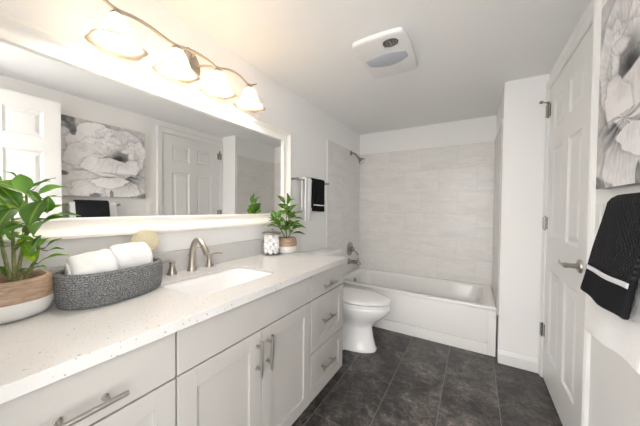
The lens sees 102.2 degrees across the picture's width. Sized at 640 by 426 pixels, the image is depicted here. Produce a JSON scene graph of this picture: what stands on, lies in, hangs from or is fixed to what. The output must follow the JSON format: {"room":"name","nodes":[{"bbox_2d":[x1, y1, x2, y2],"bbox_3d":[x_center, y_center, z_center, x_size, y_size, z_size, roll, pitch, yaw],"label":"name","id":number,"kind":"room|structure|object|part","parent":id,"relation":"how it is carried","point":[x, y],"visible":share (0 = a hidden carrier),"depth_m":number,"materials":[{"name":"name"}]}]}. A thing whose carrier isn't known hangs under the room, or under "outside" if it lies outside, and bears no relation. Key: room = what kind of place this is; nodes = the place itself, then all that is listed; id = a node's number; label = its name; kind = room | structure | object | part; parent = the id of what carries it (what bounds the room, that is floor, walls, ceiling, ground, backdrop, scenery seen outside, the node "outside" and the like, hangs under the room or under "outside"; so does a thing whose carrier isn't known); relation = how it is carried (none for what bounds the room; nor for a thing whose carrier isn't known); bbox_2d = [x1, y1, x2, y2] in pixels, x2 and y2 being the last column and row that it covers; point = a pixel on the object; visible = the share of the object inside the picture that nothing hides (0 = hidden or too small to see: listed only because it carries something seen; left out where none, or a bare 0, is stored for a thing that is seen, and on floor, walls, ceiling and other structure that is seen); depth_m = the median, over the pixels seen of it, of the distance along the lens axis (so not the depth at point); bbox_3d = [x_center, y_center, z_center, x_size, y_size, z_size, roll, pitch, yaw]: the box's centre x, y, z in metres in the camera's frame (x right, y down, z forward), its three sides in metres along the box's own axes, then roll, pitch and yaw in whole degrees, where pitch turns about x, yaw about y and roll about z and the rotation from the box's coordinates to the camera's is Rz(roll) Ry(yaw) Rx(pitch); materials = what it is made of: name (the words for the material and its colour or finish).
{"room":"bathroom","nodes":[
{"label":"bathroom","id":0,"kind":"room"},
{"bbox_2d":[0,0,359,274],"bbox_3d":[-0.362,0.089,2.091,0.112,2.237,3.517,1,1,31],"label":"wall","id":1,"kind":"structure","parent":0,"point":[322,145],"depth_m":1.70,"materials":[{"name":"paint"}]},
{"bbox_2d":[0,11,291,244],"bbox_3d":[-0.692,-0.276,1.388,0.049,0.740,1.720,1,1,31],"label":"framed mirror","id":2,"kind":"object","parent":1,"relation":"attached to","point":[136,149],"visible":0.87,"depth_m":1.12,"materials":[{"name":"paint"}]},
{"bbox_2d":[38,239,261,276],"bbox_3d":[-0.784,0.251,1.282,0.020,0.108,1.390,1,1,31],"label":"backsplash","id":3,"kind":"structure","parent":1,"relation":"attached to","point":[235,250],"depth_m":1.52,"materials":[{"name":"stone"}]},
{"bbox_2d":[84,0,264,112],"bbox_3d":[-0.634,-0.765,1.283,0.238,0.233,0.905,1,1,31],"label":"vanity light","id":4,"kind":"object","parent":1,"relation":"attached to","point":[115,37],"visible":1,"depth_m":1.17,"materials":[{"name":"glass"}]},
{"bbox_3d":[-0.782,-0.703,0.998,0.197,0.118,0.181,1,1,31],"label":"lamp shade","id":5,"kind":"part","parent":4,"relation":"part of","materials":[{"name":"white glass"}]},
{"bbox_3d":[-0.782,-0.702,0.998,0.060,0.083,0.060,1,1,31],"label":"light bulb","id":6,"kind":"part","parent":4,"relation":"part of","materials":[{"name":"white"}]},
{"bbox_3d":[-0.663,-0.701,1.198,0.197,0.108,0.181,1,1,31],"label":"lamp shade","id":7,"kind":"part","parent":4,"relation":"part of","materials":[{"name":"white glass"}]},
{"bbox_3d":[-0.663,-0.695,1.198,0.060,0.083,0.060,1,1,31],"label":"light bulb","id":8,"kind":"part","parent":4,"relation":"part of","materials":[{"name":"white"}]},
{"bbox_3d":[-0.623,-0.800,1.260,0.036,0.052,0.878,1,1,31],"label":"branch arm","id":9,"kind":"part","parent":4,"relation":"part of","materials":[{"name":"metal"}]},
{"bbox_3d":[-0.548,-0.703,1.391,0.197,0.108,0.181,1,1,31],"label":"lamp shade","id":10,"kind":"part","parent":4,"relation":"part of","materials":[{"name":"white glass"}]},
{"bbox_3d":[-0.548,-0.698,1.391,0.060,0.083,0.060,1,1,31],"label":"light bulb","id":11,"kind":"part","parent":4,"relation":"part of","materials":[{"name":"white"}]},
{"bbox_3d":[-0.432,-0.708,1.585,0.197,0.111,0.181,1,1,31],"label":"lamp shade","id":12,"kind":"part","parent":4,"relation":"part of","materials":[{"name":"white glass"}]},
{"bbox_3d":[-0.432,-0.704,1.585,0.060,0.083,0.060,1,1,31],"label":"light bulb","id":13,"kind":"part","parent":4,"relation":"part of","materials":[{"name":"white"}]},
{"bbox_2d":[291,177,328,184],"bbox_3d":[-0.082,-0.288,2.373,0.088,0.052,0.579,1,1,31],"label":"towel bar","id":14,"kind":"object","parent":1,"relation":"attached to","point":[295,178],"visible":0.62,"depth_m":2.15,"materials":[{"name":"silver metal"}]},
{"bbox_2d":[301,177,311,220],"bbox_3d":[-0.119,-0.119,2.255,0.056,0.387,0.100,1,1,31],"label":"hand towel","id":15,"kind":"object","parent":14,"relation":"hanging from","point":[306,186],"visible":0.99,"depth_m":2.23,"materials":[{"name":"white fabric"}]},
{"bbox_2d":[311,178,324,211],"bbox_3d":[-0.030,-0.164,2.403,0.062,0.307,0.214,1,1,31],"label":"hand towel","id":16,"kind":"object","parent":14,"relation":"hanging from","point":[318,186],"visible":0.83,"depth_m":2.37,"materials":[{"name":"black fabric"}]},
{"bbox_3d":[0.070,0.189,2.720,0.012,1.921,0.013,1,1,31],"label":"tile edge trim","id":17,"kind":"part","parent":1,"relation":"part of","materials":[{"name":"paint"}]},
{"bbox_2d":[347,242,358,255],"bbox_3d":[0.422,0.448,3.199,0.116,0.172,0.172,1,1,31],"label":"shower valve","id":18,"kind":"object","parent":1,"relation":"attached to","point":[350,248],"visible":1,"depth_m":3.19,"materials":[{"name":"silver metal"}]},
{"bbox_2d":[348,258,360,265],"bbox_3d":[0.427,0.597,3.167,0.164,0.096,0.068,1,1,31],"label":"tub spout","id":19,"kind":"object","parent":1,"relation":"attached to","point":[350,261],"visible":1,"depth_m":3.15,"materials":[{"name":"silver metal"}]},
{"bbox_2d":[350,150,364,163],"bbox_3d":[0.459,-0.684,3.152,0.184,0.179,0.090,1,1,31],"label":"shower fixture","id":20,"kind":"object","parent":1,"relation":"attached to","point":[361,160],"visible":1,"depth_m":3.13,"materials":[{"name":"silver metal"}]},
{"bbox_2d":[262,228,280,234],"bbox_3d":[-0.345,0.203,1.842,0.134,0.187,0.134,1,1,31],"label":"lid","id":21,"kind":"object","parent":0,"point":[271,232],"visible":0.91,"depth_m":1.80,"materials":[{"name":"white metal"}]},
{"bbox_2d":[153,0,590,134],"bbox_3d":[0.463,-1.050,1.582,2.005,0.080,3.517,1,1,31],"label":"ceiling","id":22,"kind":"structure","parent":0,"point":[466,51],"depth_m":1.55,"materials":[{"name":"paint"}]},
{"bbox_2d":[352,27,417,77],"bbox_3d":[0.425,-0.991,1.644,0.322,0.041,0.458,1,1,31],"label":"fan","id":23,"kind":"object","parent":22,"relation":"attached to","point":[389,52],"visible":1,"depth_m":1.58,"materials":[{"name":"white plastic"}]},
{"bbox_2d":[291,326,562,425],"bbox_3d":[-0.073,1.214,0.742,2.035,0.050,5.567,1,1,31],"label":"floor","id":24,"kind":"structure","parent":0,"point":[408,380],"depth_m":1.70,"materials":[{"name":"tile"}]},
{"bbox_2d":[0,263,342,425],"bbox_3d":[-0.478,0.758,1.238,0.604,0.834,1.592,1,1,31],"label":"vanity cabinet","id":25,"kind":"object","parent":24,"relation":"on","point":[262,361],"visible":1,"depth_m":0.93,"materials":[{"name":"paint"}]},
{"bbox_3d":[-0.554,0.429,0.600,0.020,0.138,0.428,1,1,31],"label":"drawer","id":26,"kind":"part","parent":25,"relation":"part of","materials":[{"name":"paint"}]},
{"bbox_3d":[-0.530,0.450,0.587,0.036,0.016,0.155,1,1,31],"label":"bar handle","id":27,"kind":"part","parent":25,"relation":"part of","materials":[{"name":"silver metal"}]},
{"bbox_3d":[-0.556,0.652,0.605,0.020,0.297,0.428,1,1,31],"label":"drawer","id":28,"kind":"part","parent":25,"relation":"part of","materials":[{"name":"paint"}]},
{"bbox_2d":[0,239,345,403],"bbox_3d":[-0.484,0.271,1.232,0.587,0.140,1.612,1,1,31],"label":"countertop","id":29,"kind":"structure","parent":25,"relation":"on","point":[54,344],"depth_m":0.78,"materials":[{"name":"stone"}]},
{"bbox_2d":[0,171,80,324],"bbox_3d":[-0.904,0.093,0.759,0.320,0.441,0.225,1,1,31],"label":"potted plant","id":30,"kind":"object","parent":29,"relation":"on","point":[27,293],"visible":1,"depth_m":0.78,"materials":[{"name":"green plant"}]},
{"bbox_3d":[-0.954,0.227,0.784,0.214,0.062,0.214,1,1,31],"label":"pot","id":31,"kind":"part","parent":30,"relation":"part of","materials":[{"name":"brown wicker"}]},
{"bbox_2d":[53,257,162,309],"bbox_3d":[-0.782,0.253,0.985,0.231,0.114,0.341,1,1,16],"label":"rope basket","id":32,"kind":"object","parent":29,"relation":"on","point":[85,291],"visible":0.89,"depth_m":0.87,"materials":[{"name":"grey fabric"}]},
{"bbox_2d":[64,249,119,274],"bbox_3d":[-0.807,0.204,0.916,0.162,0.144,0.145,1,1,31],"label":"rolled washcloth","id":33,"kind":"object","parent":32,"relation":"in","point":[103,260],"visible":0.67,"depth_m":0.87,"materials":[{"name":"white fabric"}]},
{"bbox_2d":[108,242,152,268],"bbox_3d":[-0.765,0.192,1.037,0.160,0.146,0.145,2,2,41],"label":"rolled washcloth","id":34,"kind":"object","parent":32,"relation":"in","point":[128,255],"visible":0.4,"depth_m":0.99,"materials":[{"name":"white fabric"}]},
{"bbox_2d":[130,228,159,250],"bbox_3d":[-0.774,0.181,1.146,0.108,0.227,0.070,0,1,-30],"label":"bath brush","id":35,"kind":"object","parent":32,"relation":"in","point":[149,237],"visible":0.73,"depth_m":1.14,"materials":[{"name":"brown wood"}]},
{"bbox_2d":[162,238,222,275],"bbox_3d":[-0.632,0.217,1.344,0.172,0.176,0.357,1,1,31],"label":"faucet","id":36,"kind":"object","parent":29,"relation":"on","point":[192,251],"visible":0.98,"depth_m":1.35,"materials":[{"name":"silver metal"}]},
{"bbox_3d":[-0.736,0.271,1.284,0.048,0.068,0.048,1,1,31],"label":"handle","id":37,"kind":"part","parent":36,"relation":"part of","materials":[{"name":"silver metal"}]},
{"bbox_3d":[-0.631,0.217,1.342,0.167,0.176,0.052,1,1,31],"label":"spout","id":38,"kind":"part","parent":36,"relation":"part of","materials":[{"name":"silver metal"}]},
{"bbox_3d":[-0.628,0.268,1.465,0.048,0.068,0.048,1,1,31],"label":"handle","id":39,"kind":"part","parent":36,"relation":"part of","materials":[{"name":"silver metal"}]},
{"bbox_2d":[163,268,271,295],"bbox_3d":[-0.466,0.380,1.233,0.352,0.116,0.516,1,1,31],"label":"sink","id":40,"kind":"object","parent":29,"relation":"in","point":[207,284],"visible":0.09,"depth_m":1.35,"materials":[{"name":"ceramic"}]},
{"bbox_2d":[268,193,304,252],"bbox_3d":[-0.231,0.075,1.882,0.249,0.445,0.237,1,1,31],"label":"potted plant","id":41,"kind":"object","parent":29,"relation":"on","point":[287,244],"visible":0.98,"depth_m":1.87,"materials":[{"name":"green plant"}]},
{"bbox_3d":[-0.252,0.214,1.945,0.154,0.059,0.154,1,1,31],"label":"pot","id":42,"kind":"part","parent":41,"relation":"part of","materials":[{"name":"brown wicker"}]},
{"bbox_3d":[-0.352,0.784,0.952,0.020,0.572,0.360,1,1,31],"label":"door","id":43,"kind":"part","parent":25,"relation":"part of","materials":[{"name":"paint"}]},
{"bbox_3d":[-0.249,0.422,1.111,0.020,0.138,0.750,1,1,31],"label":"false panel","id":44,"kind":"part","parent":25,"relation":"part of","materials":[{"name":"paint"}]},
{"bbox_3d":[-0.248,0.601,1.065,0.036,0.150,0.016,1,1,31],"label":"bar handle","id":45,"kind":"part","parent":25,"relation":"part of","materials":[{"name":"silver metal"}]},
{"bbox_3d":[-0.216,0.600,1.118,0.036,0.150,0.016,1,1,31],"label":"bar handle","id":46,"kind":"part","parent":25,"relation":"part of","materials":[{"name":"silver metal"}]},
{"bbox_3d":[-0.159,0.779,1.276,0.020,0.572,0.384,1,1,31],"label":"door","id":47,"kind":"part","parent":25,"relation":"part of","materials":[{"name":"paint"}]},
{"bbox_3d":[0.045,0.925,1.621,0.020,0.270,0.402,1,1,31],"label":"drawer","id":48,"kind":"part","parent":25,"relation":"part of","materials":[{"name":"paint"}]},
{"bbox_3d":[0.048,0.637,1.615,0.020,0.297,0.402,1,1,31],"label":"drawer","id":49,"kind":"part","parent":25,"relation":"part of","materials":[{"name":"paint"}]},
{"bbox_3d":[0.050,0.414,1.611,0.020,0.138,0.402,1,1,31],"label":"drawer","id":50,"kind":"part","parent":25,"relation":"part of","materials":[{"name":"paint"}]},
{"bbox_3d":[0.051,0.915,1.577,0.036,0.016,0.150,1,1,31],"label":"bar handle","id":51,"kind":"part","parent":25,"relation":"part of","materials":[{"name":"silver metal"}]},
{"bbox_3d":[0.056,0.638,1.575,0.036,0.016,0.150,1,1,31],"label":"bar handle","id":52,"kind":"part","parent":25,"relation":"part of","materials":[{"name":"silver metal"}]},
{"bbox_3d":[0.063,0.435,1.580,0.036,0.016,0.150,1,1,31],"label":"bar handle","id":53,"kind":"part","parent":25,"relation":"part of","materials":[{"name":"silver metal"}]},
{"bbox_2d":[306,248,390,352],"bbox_3d":[0.252,0.762,2.307,0.758,0.796,0.472,1,1,31],"label":"toilet","id":54,"kind":"object","parent":24,"relation":"on","point":[362,308],"visible":0.55,"depth_m":2.17,"materials":[{"name":"ceramic"}]},
{"bbox_3d":[0.022,0.379,2.439,0.214,0.040,0.472,1,1,31],"label":"tank lid","id":55,"kind":"part","parent":54,"relation":"part of","materials":[{"name":"ceramic"}]},
{"bbox_3d":[0.290,0.962,2.287,0.664,0.397,0.364,1,1,31],"label":"bowl","id":56,"kind":"part","parent":54,"relation":"part of","materials":[{"name":"ceramic"}]},
{"bbox_3d":[0.346,0.754,2.251,0.539,0.020,0.366,1,1,31],"label":"seat","id":57,"kind":"part","parent":54,"relation":"part of","materials":[{"name":"plastic"}]},
{"bbox_3d":[0.346,0.724,2.250,0.539,0.030,0.368,1,1,31],"label":"lid","id":58,"kind":"part","parent":54,"relation":"part of","materials":[{"name":"ceramic"}]},
{"bbox_2d":[343,268,496,356],"bbox_3d":[0.977,0.955,2.798,1.498,0.403,0.731,1,1,31],"label":"bathtub","id":59,"kind":"object","parent":24,"relation":"on","point":[458,314],"visible":0.75,"depth_m":2.42,"materials":[{"name":"ceramic"}]},
{"bbox_2d":[343,268,496,310],"bbox_3d":[0.977,0.918,2.797,1.498,0.328,0.731,1,1,31],"label":"tub basin","id":60,"kind":"object","parent":59,"relation":"in","point":[406,292],"depth_m":2.74,"materials":[{"name":"ceramic"}]},
{"bbox_2d":[359,115,496,285],"bbox_3d":[1.210,0.084,3.136,1.540,2.237,0.110,1,1,31],"label":"wall","id":61,"kind":"structure","parent":0,"point":[426,204],"depth_m":3.02,"materials":[{"name":"tile"}]},
{"bbox_2d":[492,74,549,359],"bbox_3d":[1.810,0.107,2.312,0.395,2.237,0.912,1,1,31],"label":"wall","id":62,"kind":"structure","parent":0,"point":[520,131],"depth_m":1.96,"materials":[{"name":"paint"}]},
{"bbox_2d":[498,350,537,372],"bbox_3d":[1.515,1.130,1.965,0.264,0.100,0.012,1,1,31],"label":"baseboard","id":63,"kind":"structure","parent":62,"relation":"attached to","point":[506,358],"depth_m":1.96,"materials":[{"name":"paint"}]},
{"bbox_2d":[550,0,639,425],"bbox_3d":[1.026,0.132,0.732,0.120,2.237,2.605,1,1,31],"label":"wall","id":64,"kind":"structure","parent":0,"point":[614,386],"depth_m":0.97,"materials":[{"name":"paint"}]},
{"bbox_2d":[539,26,591,425],"bbox_3d":[1.406,0.158,1.528,0.104,2.036,0.791,1,1,31],"label":"door","id":65,"kind":"structure","parent":64,"relation":"in","point":[570,94],"depth_m":1.44,"materials":[{"name":"paint"}]},
{"bbox_3d":[1.244,0.256,1.294,0.070,0.066,0.146,1,1,31],"label":"lever handle","id":66,"kind":"part","parent":65,"relation":"part of","materials":[{"name":"silver metal"}]},
{"bbox_2d":[538,0,601,425],"bbox_3d":[1.405,0.129,1.504,0.020,2.118,0.888,1,1,31],"label":"trim","id":67,"kind":"structure","parent":64,"relation":"attached to","point":[593,17],"depth_m":1.14,"materials":[{"name":"paint"}]},
{"bbox_2d":[551,25,591,88],"bbox_3d":[1.467,0.158,1.473,0.122,2.064,0.790,1,1,31],"label":"trim","id":68,"kind":"structure","parent":64,"relation":"attached to","point":[591,25],"depth_m":1.40,"materials":[{"name":"paint"}]},
{"bbox_2d":[596,204,603,231],"bbox_3d":[1.148,0.022,1.059,0.010,0.115,0.070,1,1,31],"label":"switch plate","id":69,"kind":"object","parent":64,"relation":"attached to","point":[599,211],"visible":0.66,"depth_m":1.06,"materials":[{"name":"plastic"}]},
{"bbox_2d":[596,0,639,188],"bbox_3d":[0.938,-0.437,0.717,0.037,0.697,0.660,1,1,31],"label":"picture","id":70,"kind":"object","parent":64,"relation":"attached to","point":[618,140],"visible":1,"depth_m":0.87},
{"bbox_3d":[0.804,-0.013,0.564,0.095,0.052,0.604,1,1,31],"label":"towel bar","id":71,"kind":"object","parent":64,"relation":"attached to","visible":0},
{"bbox_2d":[583,202,639,374],"bbox_3d":[0.794,0.167,0.661,0.089,0.410,0.347,1,1,31],"label":"bath towel","id":72,"kind":"object","parent":71,"relation":"hanging from","point":[622,336],"visible":0.37,"depth_m":0.64,"materials":[{"name":"fabric"}]},
{"bbox_2d":[580,192,639,319],"bbox_3d":[0.786,0.095,0.651,0.125,0.296,0.253,1,1,31],"label":"bath towel","id":73,"kind":"object","parent":72,"relation":"on","point":[611,277],"visible":1,"depth_m":0.64,"materials":[{"name":"black fabric"}]}
]}

